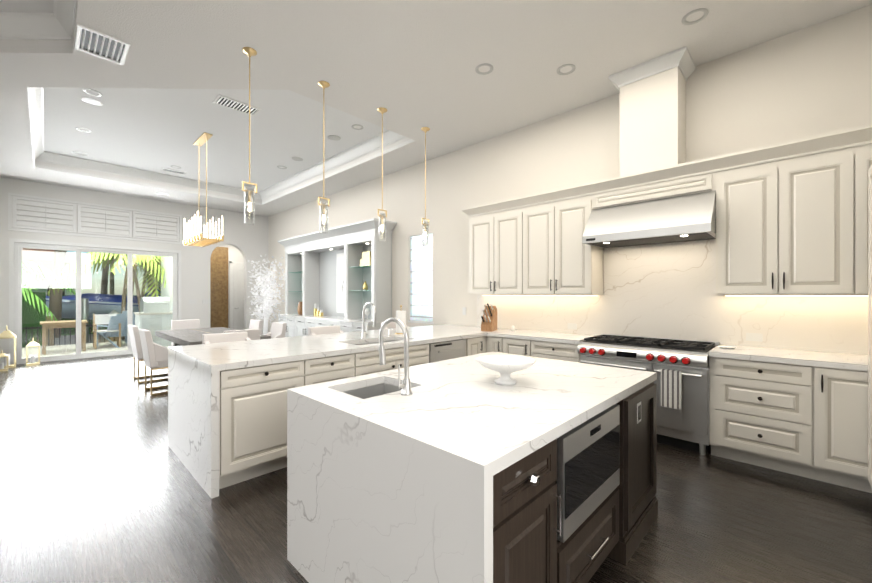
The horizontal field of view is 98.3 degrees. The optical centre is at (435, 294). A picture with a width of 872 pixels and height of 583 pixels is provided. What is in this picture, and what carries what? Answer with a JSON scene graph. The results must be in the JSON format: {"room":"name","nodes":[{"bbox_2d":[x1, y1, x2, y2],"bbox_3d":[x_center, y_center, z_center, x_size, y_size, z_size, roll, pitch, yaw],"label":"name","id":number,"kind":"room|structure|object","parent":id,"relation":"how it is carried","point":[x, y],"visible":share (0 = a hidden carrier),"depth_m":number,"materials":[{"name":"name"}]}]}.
{"room":"dining room and kitchen","nodes":[
{"label":"dining room and kitchen","id":0,"kind":"room"},
{"bbox_2d":[0,177,267,358],"bbox_3d":[-7.017,-0.696,9.480,0.200,4.230,5.840,0,0,44],"label":"wall","id":1,"kind":"structure","parent":0,"point":[249,242],"depth_m":9.77,"materials":[{"name":"white paint"}]},
{"bbox_2d":[9,238,180,363],"bbox_3d":[-7.676,0.134,8.754,0.162,2.570,2.960,0,0,44],"label":"trim","id":2,"kind":"structure","parent":1,"relation":"attached to","point":[16,246],"depth_m":8.40,"materials":[{"name":"white wood"}]},
{"bbox_2d":[8,193,181,243],"bbox_3d":[-7.608,-1.691,8.688,0.050,0.760,2.980,0,0,44],"label":"window shutters","id":3,"kind":"object","parent":1,"relation":"attached to","point":[13,217],"visible":0.98,"depth_m":8.49,"materials":[{"name":"white wood"}]},
{"bbox_2d":[22,248,172,357],"bbox_3d":[-7.689,0.170,8.767,0.048,2.293,2.610,0,0,44],"label":"sliding glass door","id":4,"kind":"structure","parent":1,"relation":"in","point":[64,297],"depth_m":8.58,"materials":[{"name":"clear glass"}]},
{"bbox_2d":[202,299,209,303],"bbox_3d":[-6.195,0.178,10.181,0.009,0.120,0.190,0,0,44],"label":"switch plate","id":5,"kind":"object","parent":1,"relation":"attached to","point":[204,301],"depth_m":10.17,"materials":[{"name":"white plastic"}]},
{"bbox_2d":[0,0,386,191],"bbox_3d":[-3.130,-2.719,2.025,16.150,0.120,11.160,0,0,44],"label":"ceiling","id":6,"kind":"structure","parent":0,"point":[155,130],"depth_m":6.10,"materials":[{"name":"white paint"}]},
{"bbox_2d":[72,151,87,155],"bbox_3d":[-6.686,-2.658,7.088,0.220,0.006,0.220,0,0,44],"label":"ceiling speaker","id":7,"kind":"object","parent":6,"relation":"attached to","point":[79,153],"visible":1,"depth_m":7.08,"materials":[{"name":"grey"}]},
{"bbox_2d":[75,127,90,132],"bbox_3d":[-5.678,-2.671,6.072,0.187,0.038,0.190,0,0,44],"label":"recessed light","id":8,"kind":"object","parent":6,"relation":"in","point":[88,131],"visible":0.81,"depth_m":6.08,"materials":[{"name":"grey"}]},
{"bbox_2d":[81,97,101,104],"bbox_3d":[-4.722,-2.657,5.176,0.220,0.006,0.220,0,0,44],"label":"ceiling speaker","id":9,"kind":"object","parent":6,"relation":"attached to","point":[91,101],"visible":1,"depth_m":5.17,"materials":[{"name":"grey"}]},
{"bbox_2d":[83,89,102,96],"bbox_3d":[-4.506,-2.671,4.954,0.187,0.038,0.190,0,0,44],"label":"recessed light","id":10,"kind":"object","parent":6,"relation":"in","point":[99,95],"visible":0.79,"depth_m":4.95,"materials":[{"name":"grey"}]},
{"bbox_2d":[160,167,187,174],"bbox_3d":[-5.629,-2.655,8.110,0.250,0.012,0.450,0,0,44],"label":"ceiling vent","id":11,"kind":"object","parent":6,"relation":"in","point":[173,171],"visible":0.98,"depth_m":8.10,"materials":[{"name":"white metal"}]},
{"bbox_2d":[183,132,223,246],"bbox_3d":[-3.980,-1.770,6.434,1.100,1.780,0.350,0,0,44],"label":"linear chandelier","id":12,"kind":"object","parent":6,"relation":"hanging from","point":[198,239],"visible":1,"depth_m":6.31,"materials":[{"name":"gold metal"}]},
{"bbox_2d":[0,0,414,204],"bbox_3d":[-4.059,-2.512,3.402,9.800,0.295,8.650,0,0,44],"label":"crown molding","id":13,"kind":"structure","parent":6,"relation":"attached to","point":[58,24],"depth_m":6.73,"materials":[{"name":"white"}]},
{"bbox_2d":[212,95,261,116],"bbox_3d":[-2.794,-2.654,5.302,0.300,0.012,0.550,0,0,44],"label":"ceiling vent","id":14,"kind":"object","parent":6,"relation":"in","point":[230,103],"visible":1,"depth_m":5.29,"materials":[{"name":"white metal"}]},
{"bbox_2d":[292,157,302,160],"bbox_3d":[-2.709,-2.658,7.375,0.220,0.006,0.220,0,0,44],"label":"ceiling speaker","id":15,"kind":"object","parent":6,"relation":"attached to","point":[297,158],"visible":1,"depth_m":7.39,"materials":[{"name":"grey plastic"}]},
{"bbox_2d":[327,135,340,140],"bbox_3d":[-1.723,-2.658,6.381,0.220,0.006,0.220,0,0,44],"label":"ceiling speaker","id":16,"kind":"object","parent":6,"relation":"attached to","point":[333,137],"visible":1,"depth_m":6.36,"materials":[{"name":"grey plastic"}]},
{"bbox_2d":[351,124,363,129],"bbox_3d":[-1.242,-2.671,5.972,0.187,0.038,0.190,0,0,44],"label":"recessed light","id":17,"kind":"object","parent":6,"relation":"in","point":[361,128],"visible":0.73,"depth_m":5.95,"materials":[{"name":"grey"}]},
{"bbox_2d":[210,244,243,327],"bbox_3d":[-6.195,-0.182,11.411,1.300,3.200,2.100,0,0,44],"label":"wall","id":18,"kind":"structure","parent":0,"point":[222,255],"depth_m":11.62,"materials":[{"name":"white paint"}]},
{"bbox_2d":[229,261,243,329],"bbox_3d":[-6.175,0.183,12.059,0.108,2.470,0.760,0,0,44],"label":"hall door","id":19,"kind":"structure","parent":18,"relation":"in","point":[236,295],"depth_m":11.92,"materials":[{"name":"white wood"}]},
{"bbox_2d":[0,354,871,582],"bbox_3d":[-3.565,1.471,2.475,17.400,0.100,11.200,0,0,44],"label":"floor","id":20,"kind":"structure","parent":0,"point":[99,483],"depth_m":2.48,"materials":[{"name":"brown wood"}]},
{"bbox_2d":[0,351,7,371],"bbox_3d":[-8.114,1.225,7.050,0.150,0.389,0.150,0,0,44],"label":"lantern","id":21,"kind":"object","parent":20,"relation":"on","point":[2,368],"visible":1,"depth_m":7.04,"materials":[{"name":"gold metal"}]},
{"bbox_2d":[0,326,15,367],"bbox_3d":[-8.395,1.008,7.377,0.240,0.823,0.240,0,0,44],"label":"lantern","id":22,"kind":"object","parent":20,"relation":"on","point":[6,334],"visible":0.92,"depth_m":7.35,"materials":[{"name":"gold metal"}]},
{"bbox_2d":[26,339,39,365],"bbox_3d":[-8.181,1.144,7.657,0.190,0.550,0.190,0,0,44],"label":"lantern","id":23,"kind":"object","parent":20,"relation":"on","point":[33,344],"visible":1,"depth_m":7.63,"materials":[{"name":"gold metal"}]},
{"bbox_2d":[128,325,167,383],"bbox_3d":[-4.770,0.960,6.338,0.500,0.920,0.580,0,0,44],"label":"dining chair","id":24,"kind":"object","parent":20,"relation":"on","point":[134,334],"visible":0.56,"depth_m":6.05,"materials":[{"name":"white fabric"}]},
{"bbox_2d":[139,329,167,395],"bbox_3d":[-4.014,0.960,5.608,0.500,0.920,0.580,0,0,44],"label":"dining chair","id":25,"kind":"object","parent":20,"relation":"on","point":[155,356],"visible":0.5,"depth_m":5.35,"materials":[{"name":"white fabric"}]},
{"bbox_2d":[171,319,199,346],"bbox_3d":[-4.866,0.959,7.430,0.580,0.920,0.500,0,0,44],"label":"dining chair","id":26,"kind":"object","parent":20,"relation":"on","point":[185,324],"visible":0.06,"depth_m":7.55,"materials":[{"name":"white fabric"}]},
{"bbox_2d":[155,327,270,346],"bbox_3d":[-3.911,1.039,6.507,2.400,0.762,1.120,0,0,44],"label":"dining table","id":27,"kind":"object","parent":20,"relation":"on","point":[182,337],"visible":0.29,"depth_m":6.43,"materials":[{"name":"grey wood"}]},
{"bbox_2d":[202,332,250,343],"bbox_3d":[-2.155,0.920,4.004,0.539,1.000,0.460,0,0,44],"label":"dining chair","id":28,"kind":"object","parent":20,"relation":"on","point":[223,337],"visible":0.06,"depth_m":4.12,"materials":[{"name":"white fabric"}]},
{"bbox_2d":[224,329,260,339],"bbox_3d":[-2.955,0.960,5.584,0.580,0.920,0.500,0,0,44],"label":"dining chair","id":29,"kind":"object","parent":20,"relation":"on","point":[253,334],"visible":0.04,"depth_m":5.47,"materials":[{"name":"white fabric"}]},
{"bbox_2d":[249,319,262,333],"bbox_3d":[-3.771,0.959,7.371,0.500,0.920,0.580,0,0,44],"label":"dining chair","id":30,"kind":"object","parent":20,"relation":"on","point":[255,324],"visible":0.1,"depth_m":7.45,"materials":[{"name":"white fabric"}]},
{"bbox_2d":[219,359,306,488],"bbox_3d":[-1.559,0.979,3.141,0.680,0.884,0.638,0,0,44],"label":"base cabinet","id":31,"kind":"object","parent":20,"relation":"on","point":[252,421],"depth_m":2.86,"materials":[{"name":"white wood"}]},
{"bbox_2d":[168,327,486,498],"bbox_3d":[-0.930,0.955,4.245,1.330,0.930,3.208,0,0,44],"label":"countertop","id":32,"kind":"structure","parent":31,"relation":"on","point":[193,407],"depth_m":3.18,"materials":[{"name":"stone"}]},
{"bbox_2d":[361,302,376,338],"bbox_3d":[-0.736,0.284,4.215,0.262,0.412,0.095,0,0,44],"label":"faucet","id":33,"kind":"object","parent":32,"relation":"on","point":[364,334],"visible":1,"depth_m":4.25,"materials":[{"name":"silver metal"}]},
{"bbox_2d":[395,305,405,333],"bbox_3d":[-0.444,0.307,4.784,0.150,0.365,0.150,0,0,44],"label":"paper towel holder","id":34,"kind":"object","parent":32,"relation":"on","point":[401,315],"visible":0.77,"depth_m":4.73,"materials":[{"name":"white paper"}]},
{"bbox_2d":[248,255,284,334],"bbox_3d":[-4.509,0.160,10.039,0.846,2.517,1.050,0,0,44],"label":"tree","id":35,"kind":"object","parent":20,"relation":"on","point":[266,304],"visible":0.94,"depth_m":9.98,"materials":[{"name":"white plant"}]},
{"bbox_2d":[265,322,286,338],"bbox_3d":[-3.016,0.960,6.642,0.500,0.920,0.580,0,0,44],"label":"dining chair","id":36,"kind":"object","parent":20,"relation":"on","point":[278,330],"visible":0.17,"depth_m":6.73,"materials":[{"name":"white fabric"}]},
{"bbox_2d":[308,325,343,334],"bbox_3d":[-1.321,0.920,4.867,0.539,1.000,0.460,0,0,44],"label":"counter stool","id":37,"kind":"object","parent":20,"relation":"on","point":[323,330],"visible":0.15,"depth_m":4.98,"materials":[{"name":"white fabric"}]},
{"bbox_2d":[307,353,358,384],"bbox_3d":[-1.165,0.979,3.549,0.680,0.884,0.495,0,0,44],"label":"base cabinet","id":38,"kind":"object","parent":20,"relation":"on","point":[331,368],"depth_m":3.32,"materials":[{"name":"white wood"}]},
{"bbox_2d":[278,230,391,336],"bbox_3d":[-2.429,0.109,8.400,3.840,2.620,0.611,0,0,44],"label":"built-in hutch","id":39,"kind":"object","parent":20,"relation":"on","point":[310,275],"visible":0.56,"depth_m":8.00,"materials":[{"name":"white wood"}]},
{"bbox_2d":[297,302,301,314],"bbox_3d":[-3.374,0.327,9.409,0.156,0.320,0.160,0,0,44],"label":"decor","id":40,"kind":"object","parent":39,"relation":"in","point":[299,308],"depth_m":9.35,"materials":[{"name":"gold metal"}]},
{"bbox_2d":[314,304,322,315],"bbox_3d":[-2.748,0.347,8.825,0.320,0.280,0.070,0,0,44],"label":"decor","id":41,"kind":"object","parent":39,"relation":"in","point":[317,312],"depth_m":8.80,"materials":[{"name":"gold metal"}]},
{"bbox_2d":[277,218,396,247],"bbox_3d":[-2.403,-1.296,8.427,4.080,0.190,0.537,0,0,44],"label":"crown molding","id":42,"kind":"structure","parent":39,"relation":"attached to","point":[364,226],"depth_m":7.70,"materials":[{"name":"white wood"}]},
{"bbox_2d":[337,253,343,312],"bbox_3d":[-2.014,-0.266,8.326,0.660,1.330,0.048,0,0,44],"label":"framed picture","id":43,"kind":"object","parent":39,"relation":"in","point":[340,282],"visible":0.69,"depth_m":8.44,"materials":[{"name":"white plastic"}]},
{"bbox_2d":[360,251,370,266],"bbox_3d":[-1.347,-0.717,7.548,0.340,0.288,0.180,0,0,44],"label":"decor","id":44,"kind":"object","parent":39,"relation":"in","point":[365,260],"depth_m":7.48,"materials":[{"name":"white ceramic"}]},
{"bbox_2d":[363,281,367,289],"bbox_3d":[-1.426,-0.193,7.610,0.106,0.200,0.106,0,0,29],"label":"decor","id":45,"kind":"object","parent":39,"relation":"in","point":[365,286],"depth_m":7.57,"materials":[{"name":"gold metal"}]},
{"bbox_2d":[365,308,369,319],"bbox_3d":[-1.352,0.372,7.428,0.116,0.230,0.116,0,0,29],"label":"decor","id":46,"kind":"object","parent":39,"relation":"in","point":[367,311],"depth_m":7.39,"materials":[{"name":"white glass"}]},
{"bbox_2d":[381,322,407,328],"bbox_3d":[-0.501,0.920,5.716,0.539,1.000,0.460,0,0,44],"label":"counter stool","id":47,"kind":"object","parent":20,"relation":"on","point":[391,325],"visible":0.06,"depth_m":5.80,"materials":[{"name":"white fabric"}]},
{"bbox_2d":[359,343,430,375],"bbox_3d":[-0.657,0.979,4.075,0.680,0.884,0.968,0,0,44],"label":"base cabinet","id":48,"kind":"object","parent":20,"relation":"on","point":[420,354],"depth_m":3.82,"materials":[{"name":"white wood"}]},
{"bbox_2d":[431,340,466,362],"bbox_3d":[-0.054,0.983,4.620,0.590,0.876,0.615,0,0,44],"label":"dishwasher","id":49,"kind":"object","parent":20,"relation":"on","point":[445,350],"depth_m":4.40,"materials":[{"name":"white"}]},
{"bbox_2d":[431,338,470,355],"bbox_3d":[-0.086,0.979,4.666,0.680,0.884,0.675,0,0,44],"label":"base cabinet","id":50,"kind":"object","parent":20,"relation":"on","point":[468,339],"depth_m":4.68,"materials":[{"name":"white wood"}]},
{"bbox_2d":[471,336,485,354],"bbox_3d":[0.290,0.978,5.055,0.680,0.884,0.408,0,0,44],"label":"base cabinet","id":51,"kind":"object","parent":20,"relation":"on","point":[478,344],"depth_m":4.83,"materials":[{"name":"white wood"}]},
{"bbox_2d":[493,434,564,582],"bbox_3d":[-0.135,0.987,1.772,1.301,0.868,0.455,0,0,44],"label":"base cabinet","id":52,"kind":"object","parent":20,"relation":"on","point":[529,494],"depth_m":1.35,"materials":[{"name":"brown wood"}]},
{"bbox_2d":[565,396,628,582],"bbox_3d":[0.291,0.987,2.213,1.301,0.868,0.772,0,0,44],"label":"base cabinet","id":53,"kind":"object","parent":20,"relation":"on","point":[578,504],"depth_m":1.74,"materials":[{"name":"brown wood"}]},
{"bbox_2d":[287,352,656,582],"bbox_3d":[0.321,0.963,2.245,1.310,0.915,1.870,0,0,44],"label":"countertop","id":54,"kind":"structure","parent":53,"relation":"on","point":[387,482],"depth_m":1.59,"materials":[{"name":"stone"}]},
{"bbox_2d":[379,317,411,394],"bbox_3d":[-0.232,0.313,1.983,0.252,0.387,0.095,0,0,44],"label":"island faucet","id":55,"kind":"object","parent":54,"relation":"on","point":[405,386],"visible":1,"depth_m":1.92,"materials":[{"name":"silver metal"}]},
{"bbox_2d":[476,355,535,384],"bbox_3d":[0.400,0.438,2.175,0.344,0.135,0.344,0,0,44],"label":"bowl","id":56,"kind":"object","parent":54,"relation":"on","point":[505,366],"visible":1,"depth_m":2.15,"materials":[{"name":"white ceramic"}]},
{"bbox_2d":[625,381,657,564],"bbox_3d":[0.746,0.987,2.670,1.320,0.868,0.570,0,0,44],"label":"base cabinet","id":57,"kind":"object","parent":20,"relation":"on","point":[641,502],"depth_m":2.20,"materials":[{"name":"brown wood"}]},
{"bbox_2d":[577,334,719,454],"bbox_3d":[2.141,0.943,3.862,1.134,0.955,0.755,0,0,44],"label":"range","id":58,"kind":"object","parent":20,"relation":"on","point":[686,426],"visible":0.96,"depth_m":3.50,"materials":[{"name":"silver metal"}]},
{"bbox_2d":[661,369,681,409],"bbox_3d":[2.135,0.851,3.420,0.160,0.338,0.048,0,0,44],"label":"striped towel","id":59,"kind":"object","parent":58,"relation":"hanging from","point":[671,388],"visible":0.92,"depth_m":3.40,"materials":[{"name":"white fabric"}]},
{"bbox_2d":[486,336,871,492],"bbox_3d":[2.262,0.979,3.814,3.920,0.883,0.656,0,0,44],"label":"base cabinet","id":60,"kind":"object","parent":20,"relation":"on","point":[810,422],"visible":0.69,"depth_m":2.96,"materials":[{"name":"white wood"}]},
{"bbox_2d":[417,324,867,370],"bbox_3d":[1.819,0.513,4.272,5.246,0.045,0.648,0,0,44],"label":"countertop","id":61,"kind":"structure","parent":60,"relation":"on","point":[827,359],"depth_m":3.22,"materials":[{"name":"stone"}]},
{"bbox_2d":[481,303,496,331],"bbox_3d":[0.723,0.301,5.181,0.148,0.378,0.370,0,0,24],"label":"knife block","id":62,"kind":"object","parent":61,"relation":"on","point":[489,320],"visible":1,"depth_m":5.13,"materials":[{"name":"brown wood"}]},
{"bbox_2d":[718,346,736,348],"bbox_3d":[2.676,0.483,3.466,0.140,0.015,0.140,0,0,44],"label":"dish","id":63,"kind":"object","parent":61,"relation":"on","point":[727,347],"visible":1,"depth_m":3.46,"materials":[{"name":"white ceramic"}]},
{"bbox_2d":[868,165,871,488],"bbox_3d":[2.864,0.271,2.041,0.600,2.300,1.090,0,0,44],"label":"pantry cabinet","id":64,"kind":"object","parent":20,"relation":"on","point":[870,325],"visible":1,"depth_m":2.59,"materials":[{"name":"white wood"}]},
{"bbox_2d":[0,0,871,216],"bbox_3d":[-3.130,-2.534,2.025,16.150,0.350,11.160,0,0,44],"label":"ceiling","id":65,"kind":"structure","parent":0,"point":[410,66],"depth_m":3.73,"materials":[{"name":"white paint"}]},
{"bbox_2d":[75,24,129,64],"bbox_3d":[-3.160,-2.354,3.570,0.460,0.012,0.360,0,0,44],"label":"ceiling vent","id":66,"kind":"object","parent":65,"relation":"in","point":[100,45],"visible":1,"depth_m":3.56,"materials":[{"name":"white metal"}]},
{"bbox_2d":[242,47,256,224],"bbox_3d":[-1.803,-1.525,3.650,0.130,1.670,0.138,0,0,44],"label":"pendant light","id":67,"kind":"object","parent":65,"relation":"hanging from","point":[249,51],"visible":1,"depth_m":3.64,"materials":[{"name":"gold metal"}]},
{"bbox_2d":[318,81,329,233],"bbox_3d":[-1.254,-1.525,4.218,0.130,1.670,0.138,0,0,44],"label":"pendant light","id":68,"kind":"object","parent":65,"relation":"hanging from","point":[323,84],"visible":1,"depth_m":4.21,"materials":[{"name":"gold metal"}]},
{"bbox_2d":[377,107,386,240],"bbox_3d":[-0.685,-1.525,4.808,0.130,1.670,0.138,0,0,44],"label":"pendant light","id":69,"kind":"object","parent":65,"relation":"hanging from","point":[381,110],"visible":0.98,"depth_m":4.80,"materials":[{"name":"gold metal"}]},
{"bbox_2d":[421,127,429,246],"bbox_3d":[-0.150,-1.525,5.362,0.130,1.670,0.138,0,0,44],"label":"pendant light","id":70,"kind":"object","parent":65,"relation":"hanging from","point":[425,130],"visible":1,"depth_m":5.36,"materials":[{"name":"gold metal"}]},
{"bbox_2d":[475,63,492,74],"bbox_3d":[0.504,-2.371,3.937,0.187,0.038,0.190,0,0,44],"label":"recessed light","id":71,"kind":"object","parent":65,"relation":"in","point":[484,73],"visible":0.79,"depth_m":3.94,"materials":[{"name":"grey"}]},
{"bbox_2d":[557,64,575,74],"bbox_3d":[1.360,-2.371,3.945,0.187,0.038,0.190,0,0,44],"label":"recessed light","id":72,"kind":"object","parent":65,"relation":"in","point":[569,72],"visible":0.71,"depth_m":3.94,"materials":[{"name":"grey"}]},
{"bbox_2d":[681,8,708,24],"bbox_3d":[2.193,-2.370,3.195,0.187,0.038,0.190,0,0,44],"label":"recessed light","id":73,"kind":"object","parent":65,"relation":"in","point":[705,11],"visible":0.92,"depth_m":3.19,"materials":[{"name":"grey"}]},
{"bbox_2d":[268,5,871,332],"bbox_3d":[0.678,-0.695,5.967,16.150,4.230,0.200,0,0,44],"label":"wall","id":74,"kind":"structure","parent":0,"point":[813,80],"depth_m":4.74,"materials":[{"name":"white paint"}]},
{"bbox_2d":[408,233,433,323],"bbox_3d":[-0.239,-0.288,6.795,0.660,1.585,0.124,0,0,44],"label":"window","id":75,"kind":"structure","parent":74,"relation":"in","point":[421,284],"depth_m":6.79,"materials":[{"name":"white glass"}]},
{"bbox_2d":[469,208,520,294],"bbox_3d":[0.925,-0.570,5.330,0.890,1.140,0.367,0,0,44],"label":"upper cabinet","id":76,"kind":"object","parent":74,"relation":"attached to","point":[494,238],"depth_m":5.18,"materials":[{"name":"white wood"}]},
{"bbox_2d":[482,295,597,295],"bbox_3d":[1.319,0.007,5.098,1.700,0.010,0.020,0,0,44],"label":"led light","id":77,"kind":"object","parent":76,"relation":"attached to","point":[482,295],"depth_m":5.02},
{"bbox_2d":[521,195,602,294],"bbox_3d":[1.565,-0.570,4.711,0.890,1.140,0.367,0,0,44],"label":"upper cabinet","id":78,"kind":"object","parent":74,"relation":"attached to","point":[540,249],"depth_m":4.54,"materials":[{"name":"white wood"}]},
{"bbox_2d":[461,124,871,216],"bbox_3d":[2.141,-1.200,4.110,4.505,0.120,0.432,0,0,44],"label":"crown molding","id":79,"kind":"structure","parent":78,"relation":"on","point":[846,138],"depth_m":3.53,"materials":[{"name":"white wood"}]},
{"bbox_2d":[582,190,715,247],"bbox_3d":[2.206,-0.761,3.915,1.140,0.418,0.596,0,0,44],"label":"range hood","id":80,"kind":"object","parent":74,"relation":"attached to","point":[689,217],"visible":0.94,"depth_m":3.72,"materials":[{"name":"silver metal"}]},
{"bbox_2d":[608,46,695,175],"bbox_3d":[2.270,-1.755,3.980,0.710,1.210,0.445,0,0,44],"label":"chase","id":81,"kind":"object","parent":74,"relation":"attached to","point":[652,113],"visible":0.94,"depth_m":3.85,"materials":[{"name":"white paint"}]},
{"bbox_2d":[592,172,715,209],"bbox_3d":[2.295,-1.055,4.006,1.140,0.170,0.367,0,0,44],"label":"frieze","id":82,"kind":"object","parent":74,"relation":"attached to","point":[682,186],"visible":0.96,"depth_m":3.81,"materials":[{"name":"white wood"}]},
{"bbox_2d":[477,239,867,354],"bbox_3d":[2.284,-0.034,4.265,4.566,1.047,0.012,0,0,44],"label":"backsplash panel","id":83,"kind":"object","parent":74,"relation":"attached to","point":[665,290],"visible":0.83,"depth_m":3.96,"materials":[{"name":"stone"}]},
{"bbox_2d":[568,323,576,329],"bbox_3d":[1.729,0.398,4.788,0.120,0.075,0.006,0,0,44],"label":"electrical outlet plate","id":84,"kind":"object","parent":83,"relation":"attached to","point":[570,325],"depth_m":4.78,"materials":[{"name":"white plastic"}]},
{"bbox_2d":[746,333,762,341],"bbox_3d":[3.002,0.398,3.558,0.120,0.075,0.006,0,0,44],"label":"electrical outlet plate","id":85,"kind":"object","parent":83,"relation":"attached to","point":[754,337],"depth_m":3.55,"materials":[{"name":"white plastic"}]},
{"bbox_2d":[716,147,851,294],"bbox_3d":[3.014,-0.570,3.311,0.860,1.140,0.367,0,0,44],"label":"upper cabinet","id":86,"kind":"object","parent":74,"relation":"attached to","point":[795,226],"depth_m":3.14,"materials":[{"name":"white wood"}]},
{"bbox_2d":[725,295,867,296],"bbox_3d":[3.318,0.008,3.166,1.420,0.010,0.020,0,0,44],"label":"led light","id":87,"kind":"object","parent":86,"relation":"attached to","point":[725,295],"depth_m":3.24,"materials":[{"name":"white plastic"}]},
{"bbox_2d":[852,143,871,294],"bbox_3d":[3.478,-0.569,2.863,0.430,1.140,0.367,0,0,44],"label":"upper cabinet","id":88,"kind":"object","parent":74,"relation":"attached to","point":[862,154],"depth_m":2.86,"materials":[{"name":"white wood"}]},
{"label":"outside","id":89,"kind":"structure","parent":0,"visible":0},
{"bbox_2d":[22,248,171,363],"bbox_3d":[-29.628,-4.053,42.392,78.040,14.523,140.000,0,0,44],"label":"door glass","id":90,"kind":"object","parent":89,"point":[26,329],"depth_m":11.58,"materials":[{"name":"plants"},{"name":"leaves"}]}
]}

